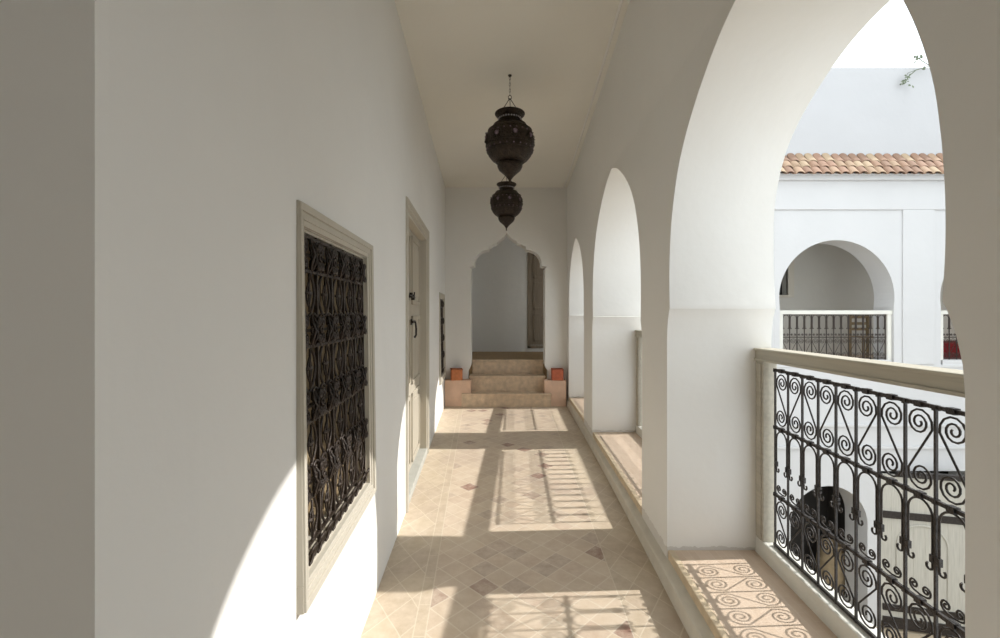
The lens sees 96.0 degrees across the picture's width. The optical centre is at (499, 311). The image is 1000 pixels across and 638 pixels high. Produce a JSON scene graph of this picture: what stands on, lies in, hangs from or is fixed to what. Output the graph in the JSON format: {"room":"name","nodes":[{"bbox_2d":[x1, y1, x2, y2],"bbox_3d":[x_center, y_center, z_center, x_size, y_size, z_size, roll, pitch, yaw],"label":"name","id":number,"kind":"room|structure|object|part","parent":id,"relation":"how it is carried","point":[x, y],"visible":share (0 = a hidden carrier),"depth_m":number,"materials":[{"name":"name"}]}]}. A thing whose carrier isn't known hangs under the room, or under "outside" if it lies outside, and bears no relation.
{"room":"traditional dwelling","nodes":[
{"label":"traditional dwelling","id":0,"kind":"room"},
{"bbox_2d":[0,0,198,637],"bbox_3d":[-1.250,-0.150,0.555,1.499,3.300,0.390,0,0,0],"label":"wall","id":1,"kind":"structure","parent":0,"point":[47,46],"depth_m":0.56,"materials":[{"name":"white paint"}]},
{"bbox_2d":[94,0,444,637],"bbox_3d":[-0.793,-0.150,3.591,0.300,3.300,6.093,0,0,-3],"label":"wall","id":2,"kind":"structure","parent":0,"point":[318,104],"depth_m":1.04,"materials":[{"name":"white paint"}]},
{"bbox_2d":[296,200,376,614],"bbox_3d":[-0.591,0.248,1.569,0.125,1.079,0.808,-1,0,-3],"label":"window","id":3,"kind":"structure","parent":2,"relation":"in","point":[309,579],"depth_m":1.40,"materials":[{"name":"beige paint"}]},
{"bbox_2d":[304,234,369,565],"bbox_3d":[-0.542,0.242,1.538,0.046,0.925,0.683,0,0,-3],"label":"window grille","id":4,"kind":"object","parent":3,"relation":"attached to","point":[318,465],"visible":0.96,"depth_m":1.47,"materials":[{"name":"brown metal"}]},
{"bbox_2d":[406,196,428,512],"bbox_3d":[-0.783,0.275,3.543,0.314,2.050,1.280,0,0,-3],"label":"door","id":5,"kind":"structure","parent":2,"relation":"in","point":[417,243],"depth_m":3.77,"materials":[{"name":"beige paint"}]},
{"bbox_3d":[-0.674,0.130,3.493,0.057,0.150,0.111,0,0,-3],"label":"handle","id":6,"kind":"part","parent":5,"relation":"part of","materials":[{"name":"black metal"}]},
{"bbox_3d":[-0.788,1.270,3.542,0.304,0.060,1.140,0,0,-3],"label":"sill","id":7,"kind":"part","parent":5,"relation":"part of","materials":[{"name":"grey stone"}]},
{"bbox_2d":[439,292,445,384],"bbox_3d":[-0.787,0.318,5.742,0.125,1.109,0.756,-1,0,-3],"label":"window","id":8,"kind":"structure","parent":2,"relation":"in","point":[441,296],"depth_m":5.57,"materials":[{"name":"beige paint"}]},
{"bbox_2d":[440,299,444,374],"bbox_3d":[-0.738,0.312,5.710,0.046,0.955,0.631,0,0,-3],"label":"window grille","id":9,"kind":"object","parent":8,"relation":"attached to","point":[441,300],"visible":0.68,"depth_m":5.77,"materials":[{"name":"brown metal"}]},
{"bbox_2d":[445,188,566,398],"bbox_3d":[0.150,-0.150,6.457,2.900,3.300,0.260,0,0,0],"label":"wall","id":10,"kind":"structure","parent":0,"point":[472,229],"depth_m":6.33,"materials":[{"name":"white paint"}]},
{"bbox_2d":[471,236,542,351],"bbox_3d":[0.550,-0.150,8.020,4.300,3.300,0.300,0,0,0],"label":"wall","id":11,"kind":"structure","parent":0,"point":[499,275],"depth_m":7.87,"materials":[{"name":"white paint"}]},
{"bbox_2d":[527,252,543,347],"bbox_3d":[0.990,-0.335,7.900,1.020,1.930,0.100,0,0,0],"label":"door","id":12,"kind":"structure","parent":11,"relation":"in","point":[534,272],"depth_m":7.92,"materials":[{"name":"brown wood"}]},
{"bbox_2d":[469,352,546,378],"bbox_3d":[0.550,0.844,7.244,4.100,0.300,1.313,0,0,0],"label":"floor","id":13,"kind":"structure","parent":0,"point":[475,355],"depth_m":7.18,"materials":[{"name":"beige stone"}]},
{"bbox_2d":[395,0,629,187],"bbox_3d":[-0.225,-1.900,2.900,3.950,0.300,10.800,0,0,0],"label":"ceiling","id":14,"kind":"structure","parent":0,"point":[463,54],"depth_m":3.29,"materials":[{"name":"paint"}]},
{"bbox_2d":[490,176,522,230],"bbox_3d":[0.073,-1.339,5.055,0.375,0.854,0.374,0,0,0],"label":"hanging lantern","id":15,"kind":"object","parent":14,"relation":"hanging from","point":[506,203],"visible":0.96,"depth_m":4.95,"materials":[{"name":"brown metal"}]},
{"bbox_3d":[0.073,-0.994,5.055,0.186,0.163,0.186,0,0,0],"label":"bulb","id":16,"kind":"part","parent":15,"relation":"part of","materials":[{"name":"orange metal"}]},
{"bbox_2d":[484,74,534,183],"bbox_3d":[0.073,-1.354,3.325,0.375,0.824,0.374,0,0,0],"label":"hanging lantern","id":17,"kind":"object","parent":14,"relation":"hanging from","point":[509,142],"visible":1,"depth_m":3.22,"materials":[{"name":"brown metal"}]},
{"bbox_3d":[0.073,-1.024,3.325,0.186,0.163,0.186,0,0,0],"label":"bulb","id":18,"kind":"part","parent":17,"relation":"part of","materials":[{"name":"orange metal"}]},
{"bbox_2d":[360,406,689,637],"bbox_3d":[-0.425,1.425,2.063,2.950,0.250,8.527,0,0,0],"label":"floor","id":19,"kind":"structure","parent":0,"point":[513,526],"depth_m":2.50,"materials":[{"name":"beige tile"}]},
{"bbox_2d":[445,379,471,405],"bbox_3d":[-0.580,1.120,6.255,0.360,0.360,0.140,0,0,0],"label":"plinth","id":20,"kind":"object","parent":19,"relation":"on","point":[453,389],"visible":0.86,"depth_m":6.19,"materials":[{"name":"beige stone"}]},
{"bbox_2d":[450,368,462,380],"bbox_3d":[-0.605,0.864,6.255,0.164,0.152,0.164,0,0,-10],"label":"terracotta pot","id":21,"kind":"object","parent":20,"relation":"on","point":[455,373],"visible":1,"depth_m":6.18,"materials":[{"name":"orange ceramic"}]},
{"bbox_2d":[461,359,551,406],"bbox_3d":[0.087,0.997,6.369,1.237,0.606,0.446,0,0,0],"label":"stone staircase","id":22,"kind":"structure","parent":19,"relation":"on","point":[495,382],"depth_m":6.33,"materials":[{"name":"beige stone"}]},
{"bbox_2d":[544,379,565,405],"bbox_3d":[0.762,1.120,6.255,0.300,0.360,0.140,0,0,0],"label":"plinth","id":23,"kind":"object","parent":19,"relation":"on","point":[557,388],"visible":0.86,"depth_m":6.19,"materials":[{"name":"beige stone"}]},
{"bbox_2d":[551,368,563,379],"bbox_3d":[0.795,0.864,6.255,0.164,0.152,0.164,0,0,2],"label":"terracotta pot","id":24,"kind":"object","parent":23,"relation":"on","point":[556,373],"visible":1,"depth_m":6.18,"materials":[{"name":"orange ceramic"}]},
{"bbox_2d":[572,398,583,414],"bbox_3d":[1.164,1.225,5.520,0.433,0.110,1.270,0,0,0],"label":"ledge","id":25,"kind":"object","parent":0,"point":[579,402],"visible":0.07,"depth_m":5.75,"materials":[{"name":"ceramic"}]},
{"bbox_2d":[596,432,641,500],"bbox_3d":[1.103,1.225,3.520,0.408,0.110,1.742,0,0,2],"label":"ledge","id":26,"kind":"object","parent":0,"point":[625,448],"visible":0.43,"depth_m":3.75,"materials":[{"name":"ceramic"}]},
{"bbox_2d":[674,550,837,637],"bbox_3d":[1.024,1.225,1.468,0.406,0.110,1.515,0,0,3],"label":"ledge","id":27,"kind":"object","parent":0,"point":[749,599],"visible":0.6,"depth_m":1.85,"materials":[{"name":"ceramic"}]},
{"bbox_2d":[567,0,999,637],"bbox_3d":[0.982,-0.285,2.212,0.706,3.030,8.866,0,0,3],"label":"wall","id":28,"kind":"structure","parent":0,"point":[673,184],"depth_m":2.17,"materials":[{"name":"white paint"}]},
{"bbox_2d":[569,398,583,421],"bbox_3d":[0.947,1.224,5.520,0.031,0.112,1.261,0,0,1],"label":"trim","id":29,"kind":"structure","parent":28,"relation":"attached to","point":[572,402],"depth_m":5.47,"materials":[{"name":"beige stone"}]},
{"bbox_2d":[563,0,622,187],"bbox_3d":[0.729,-1.753,3.313,0.038,0.018,6.038,0,0,3],"label":"trim","id":30,"kind":"structure","parent":28,"relation":"attached to","point":[621,1],"depth_m":3.30,"materials":[{"name":"white paint"}]},
{"bbox_2d":[593,432,641,514],"bbox_3d":[0.889,1.224,3.520,0.031,0.112,1.722,0,0,2],"label":"trim","id":31,"kind":"structure","parent":28,"relation":"attached to","point":[619,473],"depth_m":3.25,"materials":[{"name":"beige stone"}]},
{"bbox_2d":[636,425,641,437],"bbox_3d":[1.342,1.188,3.520,0.108,0.185,1.723,0,0,2],"label":"curb","id":32,"kind":"object","parent":28,"relation":"attached to","point":[638,428],"visible":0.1,"depth_m":4.27,"materials":[{"name":"beige stone"}]},
{"bbox_2d":[635,330,641,425],"bbox_3d":[1.336,0.625,3.520,0.094,0.945,1.721,0,0,2],"label":"balcony railing","id":33,"kind":"object","parent":32,"relation":"on","point":[638,335],"visible":0.02,"depth_m":4.31,"materials":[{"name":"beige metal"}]},
{"bbox_3d":[1.336,0.194,3.520,0.094,0.084,1.721,0,0,2],"label":"handrail","id":34,"kind":"part","parent":33,"relation":"part of","materials":[{"name":"paint"}]},
{"bbox_2d":[566,399,714,637],"bbox_3d":[0.774,1.263,2.062,0.101,0.114,8.538,0,0,3],"label":"trim","id":35,"kind":"structure","parent":28,"relation":"attached to","point":[691,618],"depth_m":2.29,"materials":[{"name":"paint"}]},
{"bbox_2d":[668,550,729,637],"bbox_3d":[0.805,1.224,1.468,0.031,0.112,1.487,0,0,3],"label":"trim","id":36,"kind":"structure","parent":28,"relation":"attached to","point":[709,616],"depth_m":1.85,"materials":[{"name":"beige stone"}]},
{"bbox_2d":[755,536,886,637],"bbox_3d":[1.251,1.188,1.468,0.104,0.185,1.492,0,0,3],"label":"curb","id":37,"kind":"object","parent":28,"relation":"attached to","point":[832,616],"visible":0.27,"depth_m":1.78,"materials":[{"name":"beige stone"}]},
{"bbox_2d":[753,348,964,637],"bbox_3d":[1.247,0.625,1.468,0.094,0.945,1.487,0,0,3],"label":"balcony railing","id":38,"kind":"object","parent":37,"relation":"on","point":[947,381],"visible":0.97,"depth_m":1.58,"materials":[{"name":"black metal"}]},
{"bbox_3d":[1.284,0.664,2.175,0.069,0.866,0.070,0,0,3],"label":"post","id":39,"kind":"part","parent":38,"relation":"part of","materials":[{"name":"paint"}]},
{"bbox_3d":[1.247,0.194,1.468,0.094,0.084,1.487,0,0,3],"label":"handrail","id":40,"kind":"part","parent":38,"relation":"part of","materials":[{"name":"paint"}]},
{"bbox_2d":[844,355,873,357],"bbox_3d":[8.200,1.100,9.873,13.600,0.200,1.653,0,0,0],"label":"floor","id":41,"kind":"structure","parent":0,"point":[859,356],"depth_m":10.11,"materials":[{"name":"beige stone"}]},
{"bbox_2d":[849,315,873,357],"bbox_3d":[7.820,0.525,9.622,0.440,0.950,0.410,0,0,0],"label":"wooden chair","id":42,"kind":"object","parent":41,"relation":"on","point":[866,323],"visible":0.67,"depth_m":9.79,"materials":[{"name":"brown wood"}]},
{"bbox_3d":[7.630,0.525,9.807,0.040,0.950,0.040,0,0,0],"label":"leg","id":43,"kind":"part","parent":42,"relation":"part of","materials":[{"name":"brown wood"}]},
{"bbox_3d":[7.820,0.240,9.804,0.360,0.320,0.025,0,0,0],"label":"backrest","id":44,"kind":"part","parent":42,"relation":"part of","materials":[{"name":"brown wood"}]},
{"bbox_3d":[8.010,0.525,9.807,0.040,0.950,0.040,0,0,0],"label":"leg","id":45,"kind":"part","parent":42,"relation":"part of","materials":[{"name":"brown wood"}]},
{"bbox_2d":[943,341,960,357],"bbox_3d":[9.200,0.790,8.997,1.500,0.420,0.360,0,0,0],"label":"bench","id":46,"kind":"object","parent":41,"relation":"on","point":[945,343],"visible":0.02,"depth_m":8.83,"materials":[{"name":"red fabric"}]},
{"bbox_2d":[943,341,958,347],"bbox_3d":[9.200,0.640,8.997,1.500,0.120,0.360,0,0,0],"label":"cushion","id":47,"kind":"object","parent":46,"relation":"on","point":[951,343],"depth_m":8.82,"materials":[{"name":"red fabric"}]},
{"bbox_2d":[785,68,942,155],"bbox_3d":[8.200,-3.710,8.862,13.600,2.020,0.330,0,0,0],"label":"wall","id":48,"kind":"structure","parent":0,"point":[855,111],"depth_m":8.70,"materials":[{"name":"white paint"}]},
{"bbox_2d":[900,55,928,87],"bbox_3d":[8.216,-4.581,8.593,1.157,0.653,0.132,0,0,-2],"label":"leafy branch","id":49,"kind":"object","parent":48,"relation":"attached to","point":[917,56],"visible":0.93,"depth_m":8.57,"materials":[{"name":"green plant"}]},
{"bbox_2d":[779,244,955,354],"bbox_3d":[8.200,1.950,10.700,13.600,8.100,0.300,0,0,0],"label":"wall","id":50,"kind":"structure","parent":0,"point":[826,277],"depth_m":10.55,"materials":[{"name":"beige paint"}]},
{"bbox_2d":[779,260,793,297],"bbox_3d":[6.190,-0.946,10.645,1.380,1.215,0.250,0,0,0],"label":"window","id":51,"kind":"structure","parent":50,"relation":"in","point":[790,270],"depth_m":10.52,"materials":[{"name":"beige paint"}]},
{"bbox_2d":[773,210,964,626],"bbox_3d":[8.200,1.640,8.857,13.600,8.720,0.560,0,0,0],"label":"wall","id":52,"kind":"structure","parent":0,"point":[924,458],"depth_m":8.58,"materials":[{"name":"white paint"}]},
{"bbox_2d":[771,181,944,364],"bbox_3d":[8.200,-0.770,8.562,13.600,3.540,0.030,0,0,0],"label":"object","id":53,"kind":"object","parent":52,"relation":"attached to","point":[918,201],"visible":0.32,"depth_m":8.55,"materials":[{"name":"white paint"}]},
{"bbox_2d":[779,175,943,180],"bbox_3d":[8.200,-2.547,8.552,13.600,0.115,0.150,0,0,0],"label":"crown molding","id":54,"kind":"structure","parent":52,"relation":"attached to","point":[782,177],"depth_m":8.48,"materials":[{"name":"white paint"}]},
{"bbox_2d":[780,153,943,174],"bbox_3d":[6.771,-2.813,8.522,10.758,0.518,0.370,0,0,0],"label":"tiled eave","id":55,"kind":"object","parent":52,"relation":"on","point":[797,164],"visible":0.32,"depth_m":8.47,"materials":[{"name":"tile"}]},
{"bbox_2d":[777,424,961,426],"bbox_3d":[8.200,2.160,8.559,13.600,0.050,0.055,0,0,0],"label":"trim ledge","id":56,"kind":"object","parent":52,"relation":"attached to","point":[795,425],"visible":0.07,"depth_m":8.53,"materials":[{"name":"white paint"}]},
{"bbox_2d":[777,359,962,367],"bbox_3d":[8.200,0.988,8.671,13.600,0.145,0.212,0,0,0],"label":"sill","id":57,"kind":"structure","parent":52,"relation":"attached to","point":[945,363],"depth_m":8.57,"materials":[{"name":"white paint"}]},
{"bbox_2d":[780,310,891,359],"bbox_3d":[6.420,0.443,8.662,2.180,0.945,0.110,0,0,0],"label":"balcony railing","id":58,"kind":"object","parent":57,"relation":"on","point":[887,314],"visible":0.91,"depth_m":8.65,"materials":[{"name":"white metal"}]},
{"bbox_3d":[5.380,0.480,8.662,0.080,0.870,0.090,0,0,0],"label":"post","id":59,"kind":"part","parent":58,"relation":"part of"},
{"bbox_3d":[6.420,0.007,8.662,2.180,0.075,0.110,0,0,0],"label":"handrail","id":60,"kind":"part","parent":58,"relation":"part of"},
{"bbox_3d":[7.460,0.480,8.662,0.080,0.870,0.090,0,0,0],"label":"post","id":61,"kind":"part","parent":58,"relation":"part of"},
{"bbox_2d":[941,310,960,359],"bbox_3d":[9.490,0.443,8.662,2.180,0.945,0.110,0,0,0],"label":"balcony railing","id":62,"kind":"object","parent":57,"relation":"on","point":[943,312],"visible":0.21,"depth_m":8.65,"materials":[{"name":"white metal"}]},
{"bbox_3d":[8.450,0.480,8.662,0.080,0.870,0.090,0,0,0],"label":"post","id":63,"kind":"part","parent":62,"relation":"part of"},
{"bbox_2d":[777,446,964,448],"bbox_3d":[8.200,2.579,8.559,13.600,0.050,0.055,0,0,0],"label":"trim ledge","id":64,"kind":"object","parent":52,"relation":"attached to","point":[778,447],"visible":0.2,"depth_m":8.53,"materials":[{"name":"white paint"}]},
{"bbox_2d":[881,470,964,637],"bbox_3d":[7.950,4.480,8.389,1.470,2.960,0.120,0,0,14],"label":"gate","id":65,"kind":"object","parent":52,"relation":"attached to","point":[952,529],"visible":0.45,"depth_m":8.38,"materials":[{"name":"grey wood"}]},
{"bbox_3d":[7.872,4.673,8.387,0.836,1.415,0.031,0,0,14],"label":"wicket moulding","id":66,"kind":"part","parent":65,"relation":"part of","materials":[{"name":"grey wood"}]},
{"bbox_2d":[790,471,947,571],"bbox_3d":[7.100,3.600,9.818,4.400,4.800,1.363,0,0,0],"label":"wall","id":67,"kind":"structure","parent":0,"point":[826,510],"depth_m":10.30,"materials":[{"name":"paint"}]},
{"bbox_2d":[844,593,957,637],"bbox_3d":[8.100,6.100,5.400,13.800,0.200,15.200,0,0,0],"label":"floor","id":68,"kind":"structure","parent":0,"point":[911,634],"depth_m":8.37,"materials":[{"name":"beige tile"}]},
{"bbox_2d":[815,538,844,595],"bbox_3d":[6.981,5.430,9.477,0.580,1.140,0.580,0,0,0],"label":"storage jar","id":69,"kind":"object","parent":68,"relation":"on","point":[829,566],"visible":0.29,"depth_m":9.29,"materials":[{"name":"beige ceramic"}]}
]}

